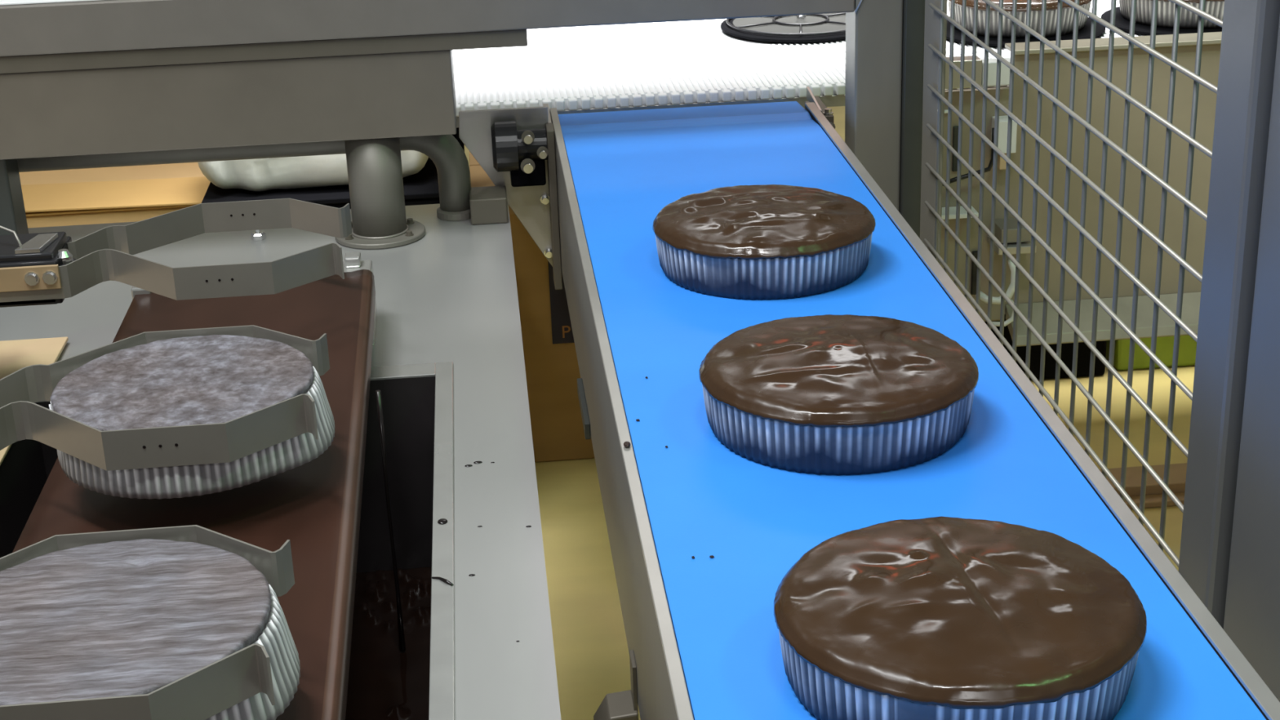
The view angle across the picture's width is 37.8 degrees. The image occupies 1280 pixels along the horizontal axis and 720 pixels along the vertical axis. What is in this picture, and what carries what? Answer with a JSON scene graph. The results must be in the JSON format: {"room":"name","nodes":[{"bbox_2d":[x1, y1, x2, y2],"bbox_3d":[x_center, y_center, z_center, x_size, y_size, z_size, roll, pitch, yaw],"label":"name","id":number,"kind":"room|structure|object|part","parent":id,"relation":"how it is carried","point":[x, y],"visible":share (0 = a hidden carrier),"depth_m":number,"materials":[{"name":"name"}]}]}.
{"room":"processing plant","nodes":[
{"label":"processing plant","id":0,"kind":"room"},
{"bbox_2d":[464,106,1195,719],"bbox_3d":[0.359,0.648,2.444,11.000,0.100,10.000,-4,21,-4],"label":"floor","id":1,"kind":"structure","parent":0,"point":[592,655],"depth_m":3.23,"materials":[{"name":"yellow paint"}]},
{"bbox_2d":[18,162,210,227],"bbox_3d":[-0.982,-0.019,3.281,0.545,0.619,0.312,-4,21,-4],"label":"cardboard box","id":2,"kind":"object","parent":1,"relation":"on","point":[129,193],"visible":0.16,"depth_m":3.10,"materials":[{"name":"brown cardboard"}]},
{"bbox_2d":[0,204,560,719],"bbox_3d":[-0.577,0.529,1.599,1.026,0.803,1.795,-4,21,-4],"label":"steel table","id":3,"kind":"object","parent":1,"relation":"on","point":[448,369],"visible":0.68,"depth_m":1.78,"materials":[{"name":"silver metal"}]},
{"bbox_2d":[0,337,68,465],"bbox_3d":[-0.707,0.110,1.572,0.318,0.004,0.672,-4,21,-4],"label":"sheet","id":4,"kind":"object","parent":3,"relation":"on","point":[15,355],"visible":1,"depth_m":1.85,"materials":[{"name":"beige paper"}]},
{"bbox_2d":[12,252,377,719],"bbox_3d":[-0.329,0.134,1.388,0.247,0.076,1.140,-4,21,-4],"label":"plate","id":5,"kind":"object","parent":3,"relation":"on","point":[316,504],"visible":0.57,"depth_m":1.39,"materials":[{"name":"metal"}]},
{"bbox_2d":[375,390,405,651],"bbox_3d":[-0.220,0.145,1.651,0.006,0.255,0.006,-13,24,-25],"label":"drip","id":6,"kind":"object","parent":5,"relation":"hanging from","point":[400,623],"visible":1,"depth_m":1.65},
{"bbox_2d":[0,361,454,719],"bbox_3d":[-0.322,0.345,1.256,0.408,0.228,1.243,-4,21,-4],"label":"tub","id":7,"kind":"object","parent":3,"relation":"in","point":[418,397],"depth_m":1.78,"materials":[{"name":"metal"}]},
{"bbox_2d":[17,134,471,221],"bbox_3d":[-0.617,-0.208,2.217,0.836,0.124,0.048,-4,21,-4],"label":"pipe","id":8,"kind":"object","parent":3,"relation":"on","point":[451,162],"visible":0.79,"depth_m":2.21,"materials":[{"name":"metal"}]},
{"bbox_2d":[250,229,266,240],"bbox_3d":[-0.452,-0.162,2.201,0.018,0.039,0.016,-4,21,-4],"label":"bolt","id":9,"kind":"object","parent":3,"relation":"on","point":[258,235],"visible":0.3,"depth_m":2.20,"materials":[{"name":"silver metal"}]},
{"bbox_2d":[334,137,425,248],"bbox_3d":[-0.308,-0.205,2.179,0.106,0.126,0.106,-4,21,-4],"label":"support column","id":10,"kind":"structure","parent":3,"relation":"on","point":[374,166],"depth_m":2.16,"materials":[{"name":"metal"}]},
{"bbox_2d":[345,566,431,719],"bbox_3d":[-0.317,0.434,1.276,0.374,0.024,1.210,-4,21,-4],"label":"pool","id":11,"kind":"object","parent":3,"relation":"on","point":[386,682],"visible":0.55,"depth_m":1.70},
{"bbox_2d":[437,518,447,524],"bbox_3d":[-0.157,0.128,1.480,0.008,0.002,0.010,-4,21,-4],"label":"screw","id":12,"kind":"object","parent":3,"relation":"on","point":[442,521],"visible":1,"depth_m":1.48,"materials":[{"name":"metal"}]},
{"bbox_2d":[431,577,453,586],"bbox_3d":[-0.146,0.164,1.387,0.021,0.003,0.004,14,27,36],"label":"chocolate streak","id":13,"kind":"object","parent":3,"relation":"on","point":[445,580],"visible":1,"depth_m":1.39},
{"bbox_2d":[469,185,508,224],"bbox_3d":[-0.182,-0.187,2.250,0.044,0.032,0.055,-4,21,-4],"label":"block","id":14,"kind":"object","parent":3,"relation":"on","point":[488,204],"visible":1,"depth_m":2.23,"materials":[{"name":"grey metal"}]},
{"bbox_3d":[-0.581,0.191,1.163,0.076,0.149,1.330,-4,21,-4],"label":"rail","id":15,"kind":"object","parent":3,"relation":"on","visible":0},
{"bbox_2d":[0,524,294,719],"bbox_3d":[-0.370,0.146,1.046,0.334,0.067,0.199,-4,21,-4],"label":"holder","id":16,"kind":"object","parent":15,"relation":"attached to","point":[215,687],"visible":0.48,"depth_m":1.00,"materials":[{"name":"silver metal"}]},
{"bbox_3d":[-0.362,0.181,0.991,0.331,0.030,0.068,-4,21,-4],"label":"gripper arm","id":17,"kind":"part","parent":16,"relation":"part of","materials":[{"name":"metal"}]},
{"bbox_3d":[-0.342,0.133,1.111,0.262,0.029,0.077,-9,22,-17],"label":"gripper arm","id":18,"kind":"part","parent":16,"relation":"part of","materials":[{"name":"metal"}]},
{"bbox_2d":[0,538,300,719],"bbox_3d":[-0.298,0.167,1.062,0.203,0.053,0.193,-4,21,-4],"label":"cake","id":19,"kind":"object","parent":16,"relation":"attached to","point":[141,616],"visible":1,"depth_m":1.05,"materials":[{"name":"food"}]},
{"bbox_2d":[205,584,300,719],"bbox_3d":[-0.298,0.170,1.063,0.203,0.046,0.194,-4,21,-4],"label":"paper cup","id":20,"kind":"object","parent":19,"relation":"on","point":[238,616],"depth_m":1.05,"materials":[{"name":"silver metal"}]},
{"bbox_2d":[0,324,329,471],"bbox_3d":[-0.404,0.017,1.377,0.334,0.067,0.199,-4,21,-4],"label":"holder","id":21,"kind":"object","parent":15,"relation":"attached to","point":[21,418],"visible":0.62,"depth_m":1.33,"materials":[{"name":"silver metal"}]},
{"bbox_3d":[-0.396,0.052,1.322,0.331,0.030,0.068,-4,21,-4],"label":"gripper arm","id":22,"kind":"part","parent":21,"relation":"part of","materials":[{"name":"metal"}]},
{"bbox_3d":[-0.376,0.004,1.442,0.262,0.029,0.077,-9,22,-17],"label":"gripper arm","id":23,"kind":"part","parent":21,"relation":"part of","materials":[{"name":"metal"}]},
{"bbox_2d":[48,334,335,498],"bbox_3d":[-0.332,0.038,1.393,0.203,0.053,0.193,-4,21,-4],"label":"cake","id":24,"kind":"object","parent":21,"relation":"attached to","point":[211,379],"visible":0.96,"depth_m":1.36,"materials":[{"name":"food"}]},
{"bbox_2d":[0,198,351,307],"bbox_3d":[-0.437,-0.112,1.709,0.334,0.067,0.199,-4,21,-4],"label":"holder","id":25,"kind":"object","parent":15,"relation":"attached to","point":[40,268],"visible":1,"depth_m":1.66,"materials":[{"name":"metal"}]},
{"bbox_3d":[-0.552,-0.070,1.631,0.088,0.022,0.004,-4,21,-4],"label":"arm plate","id":26,"kind":"part","parent":25,"relation":"part of","materials":[{"name":"beige metal"}]},
{"bbox_3d":[-0.535,-0.103,1.656,0.022,0.004,0.048,0,21,4],"label":"polished plate","id":27,"kind":"part","parent":25,"relation":"part of","materials":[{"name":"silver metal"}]},
{"bbox_3d":[-0.429,-0.076,1.653,0.329,0.029,0.060,-1,21,2],"label":"gripper arm","id":28,"kind":"part","parent":25,"relation":"part of","materials":[{"name":"metal"}]},
{"bbox_3d":[-0.409,-0.125,1.774,0.262,0.029,0.077,-9,22,-17],"label":"gripper arm","id":29,"kind":"part","parent":25,"relation":"part of","materials":[{"name":"metal"}]},
{"bbox_2d":[201,142,460,208],"bbox_3d":[-0.496,-0.020,3.229,0.414,0.628,0.308,-4,21,-4],"label":"crate","id":30,"kind":"object","parent":1,"relation":"on","point":[421,188],"visible":0.09,"depth_m":3.00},
{"bbox_2d":[197,150,428,191],"bbox_3d":[-0.534,-0.387,3.041,0.380,0.190,0.189,-4,21,-4],"label":"cloth bundle","id":31,"kind":"object","parent":30,"relation":"on","point":[331,170],"visible":0.23,"depth_m":2.98,"materials":[{"name":"white fabric"}]},
{"bbox_2d":[452,127,464,151],"bbox_3d":[-0.464,-0.184,3.395,0.320,0.810,0.086,-4,21,-4],"label":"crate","id":32,"kind":"object","parent":1,"relation":"on","point":[455,135],"visible":0.02,"depth_m":3.29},
{"bbox_2d":[0,0,924,238],"bbox_3d":[-0.373,-0.036,2.271,1.406,1.350,0.170,-4,21,-4],"label":"frame","id":33,"kind":"object","parent":1,"relation":"on","point":[102,77],"visible":0.74,"depth_m":2.09,"materials":[{"name":"metal"}]},
{"bbox_3d":[-0.749,-0.232,2.127,0.062,0.244,0.055,-4,21,-4],"label":"post","id":34,"kind":"part","parent":33,"relation":"part of","materials":[{"name":"metal"}]},
{"bbox_2d":[0,0,100,5],"bbox_3d":[-0.773,-0.387,2.035,0.580,0.002,0.030,-4,21,-4],"label":"strip","id":35,"kind":"object","parent":33,"relation":"on","point":[2,2],"visible":1,"depth_m":2.03,"materials":[{"name":"white"}]},
{"bbox_3d":[0.281,-0.063,2.278,0.055,1.350,0.060,-4,21,-4],"label":"post","id":36,"kind":"part","parent":33,"relation":"part of","materials":[{"name":"metal"}]},
{"bbox_2d":[469,151,594,462],"bbox_3d":[-0.048,-0.138,3.627,0.530,0.526,0.425,-4,21,-4],"label":"cardboard box","id":37,"kind":"object","parent":1,"relation":"on","point":[550,357],"visible":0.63,"depth_m":3.44,"materials":[{"name":"brown cardboard"}]},
{"bbox_2d":[452,0,1147,127],"bbox_3d":[0.800,-0.157,3.083,2.320,0.902,1.016,-4,21,-4],"label":"conveyor","id":38,"kind":"object","parent":1,"relation":"on","point":[580,69],"visible":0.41,"depth_m":2.53,"materials":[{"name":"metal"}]},
{"bbox_2d":[720,12,845,43],"bbox_3d":[0.236,-0.500,2.745,0.236,0.021,0.236,-4,21,-4],"label":"carrier","id":39,"kind":"object","parent":38,"relation":"on","point":[830,27],"visible":0.61,"depth_m":2.70,"materials":[{"name":"black plastic"}]},
{"bbox_3d":[0.236,-0.498,2.746,0.200,0.001,0.200,-4,21,-4],"label":"plate","id":40,"kind":"part","parent":39,"relation":"part of","materials":[{"name":"grey metal"}]},
{"bbox_2d":[946,16,1105,47],"bbox_3d":[0.541,-0.475,2.672,0.244,0.008,0.244,-4,21,-4],"label":"carrier","id":41,"kind":"object","parent":38,"relation":"on","point":[1085,33],"visible":0.18,"depth_m":2.60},
{"bbox_2d":[947,0,1092,38],"bbox_3d":[0.540,-0.506,2.660,0.205,0.058,0.205,-17,26,-33],"label":"cake","id":42,"kind":"object","parent":41,"relation":"on","point":[1068,11],"visible":0.59,"depth_m":2.58,"materials":[{"name":"paper"}]},
{"bbox_2d":[1101,6,1222,35],"bbox_3d":[0.790,-0.492,2.692,0.244,0.008,0.244,-4,21,-4],"label":"carrier","id":43,"kind":"object","parent":38,"relation":"on","point":[1122,24],"visible":0.18,"depth_m":2.62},
{"bbox_2d":[1119,0,1224,28],"bbox_3d":[0.789,-0.523,2.679,0.205,0.058,0.205,-15,25,-29],"label":"cake","id":44,"kind":"object","parent":43,"relation":"on","point":[1166,8],"visible":0.41,"depth_m":2.60,"materials":[{"name":"paper"}]},
{"bbox_2d":[458,86,1279,719],"bbox_3d":[0.104,0.424,1.636,0.458,0.924,1.910,-4,21,-4],"label":"conveyor","id":45,"kind":"object","parent":1,"relation":"on","point":[589,189],"visible":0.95,"depth_m":1.37,"materials":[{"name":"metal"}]},
{"bbox_3d":[-0.145,-0.257,2.240,0.065,0.060,0.060,-4,21,-4],"label":"drive motor","id":46,"kind":"part","parent":45,"relation":"part of","materials":[{"name":"black plastic"}]},
{"bbox_3d":[-0.017,0.113,1.476,0.006,0.172,1.860,-4,21,-4],"label":"plate","id":47,"kind":"part","parent":45,"relation":"part of","materials":[{"name":"metal"}]},
{"bbox_2d":[623,441,631,447],"bbox_3d":[-0.009,0.061,1.358,0.005,0.004,0.008,-4,21,-4],"label":"crumb","id":48,"kind":"object","parent":45,"relation":"on","point":[626,444],"visible":1,"depth_m":1.35,"materials":[{"name":"brown food"}]},
{"bbox_2d":[652,184,875,299],"bbox_3d":[0.115,-0.116,1.728,0.205,0.060,0.205,-4,21,-4],"label":"cake","id":49,"kind":"object","parent":45,"relation":"on","point":[757,242],"visible":1,"depth_m":1.67,"materials":[{"name":"food"}]},
{"bbox_2d":[655,231,872,299],"bbox_3d":[0.115,-0.108,1.731,0.202,0.042,0.202,-4,21,-4],"label":"paper cup","id":50,"kind":"object","parent":49,"relation":"on","point":[751,265],"depth_m":1.65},
{"bbox_2d":[698,314,978,475],"bbox_3d":[0.147,0.018,1.384,0.205,0.060,0.205,-8,22,-15],"label":"cake","id":51,"kind":"object","parent":45,"relation":"on","point":[847,394],"visible":1,"depth_m":1.33,"materials":[{"name":"food"}]},
{"bbox_2d":[702,384,974,475],"bbox_3d":[0.147,0.026,1.387,0.202,0.042,0.201,-4,21,-4],"label":"paper cup","id":52,"kind":"object","parent":51,"relation":"on","point":[837,429],"depth_m":1.31,"materials":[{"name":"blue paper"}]},
{"bbox_2d":[773,515,1146,719],"bbox_3d":[0.178,0.148,1.047,0.205,0.061,0.205,-21,28,-40],"label":"cake","id":53,"kind":"object","parent":45,"relation":"on","point":[936,618],"visible":1,"depth_m":1.00,"materials":[{"name":"food"}]},
{"bbox_2d":[778,630,1139,719],"bbox_3d":[0.178,0.157,1.051,0.202,0.042,0.202,-4,21,-4],"label":"paper cup","id":54,"kind":"object","parent":53,"relation":"on","point":[834,674],"depth_m":0.97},
{"bbox_3d":[0.299,0.092,1.500,0.006,0.172,1.860,-4,21,-4],"label":"plate","id":55,"kind":"part","parent":45,"relation":"part of","materials":[{"name":"metal"}]},
{"bbox_2d":[984,314,1106,380],"bbox_3d":[0.800,-0.158,3.911,0.281,0.300,0.356,-4,21,-4],"label":"crate","id":56,"kind":"object","parent":1,"relation":"on","point":[1067,349],"visible":0.07,"depth_m":3.79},
{"bbox_2d":[940,31,1222,346],"bbox_3d":[1.041,0.013,2.572,1.340,0.944,0.098,-4,21,-4],"label":"base cabinet","id":57,"kind":"object","parent":1,"relation":"on","point":[1211,42],"depth_m":2.44,"materials":[{"name":"metal"}]},
{"bbox_2d":[941,205,978,219],"bbox_3d":[0.406,-0.191,2.416,0.056,0.006,0.034,-4,21,-4],"label":"shelf","id":58,"kind":"object","parent":57,"relation":"attached to","point":[963,213],"depth_m":2.41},
{"bbox_2d":[942,127,994,186],"bbox_3d":[0.417,-0.258,2.385,0.077,0.075,0.009,-4,21,-4],"label":"cable","id":59,"kind":"object","parent":57,"relation":"attached to","point":[991,162],"visible":0.54,"depth_m":2.39,"materials":[{"name":"black plastic"}]},
{"bbox_3d":[0.425,-0.198,2.439,0.111,0.315,0.008,-4,21,-4],"label":"mount plate","id":60,"kind":"part","parent":57,"relation":"part of","materials":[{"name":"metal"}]},
{"bbox_3d":[0.439,-0.210,2.406,0.135,0.360,0.064,-4,21,-4],"label":"valve bracket","id":61,"kind":"part","parent":57,"relation":"part of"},
{"bbox_2d":[974,255,1015,304],"bbox_3d":[0.464,-0.104,2.426,0.055,0.063,0.019,-4,21,-4],"label":"hose","id":62,"kind":"object","parent":57,"relation":"attached to","point":[984,297],"visible":0.7,"depth_m":2.42,"materials":[{"name":"white plastic"}]},
{"bbox_2d":[991,298,1013,326],"bbox_3d":[0.477,-0.064,2.443,0.033,0.042,0.008,-4,21,-4],"label":"hose","id":63,"kind":"object","parent":62,"relation":"hanging from","point":[1010,320],"visible":0.41,"depth_m":2.45,"materials":[{"name":"white plastic"}]},
{"bbox_2d":[986,235,1036,254],"bbox_3d":[0.483,-0.151,2.429,0.050,0.010,0.054,-4,21,-4],"label":"shelf","id":64,"kind":"object","parent":57,"relation":"attached to","point":[1025,247],"depth_m":2.41,"materials":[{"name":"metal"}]},
{"bbox_2d":[920,0,1279,629],"bbox_3d":[0.386,0.101,1.783,0.048,1.400,0.910,-4,21,-4],"label":"guard","id":65,"kind":"object","parent":1,"relation":"on","point":[1250,28],"visible":0.52,"depth_m":1.40,"materials":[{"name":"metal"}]},
{"bbox_2d":[1099,462,1186,509],"bbox_3d":[1.392,0.191,3.336,1.350,0.030,0.110,-4,21,-4],"label":"channel","id":66,"kind":"object","parent":1,"relation":"on","point":[1177,474],"visible":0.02,"depth_m":3.28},
{"bbox_2d":[1106,335,1196,369],"bbox_3d":[1.071,-0.175,3.942,0.244,0.290,0.336,-4,21,-4],"label":"bin","id":67,"kind":"object","parent":1,"relation":"on","point":[1165,345],"visible":0.06,"depth_m":3.83,"materials":[{"name":"plastic"}]},
{"bbox_2d":[1223,16,1279,702],"bbox_3d":[0.451,0.296,1.274,0.062,1.404,0.168,-4,21,-4],"label":"fence post","id":68,"kind":"object","parent":1,"relation":"on","point":[1251,621],"visible":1,"depth_m":1.23,"materials":[{"name":"metal"}]}
]}

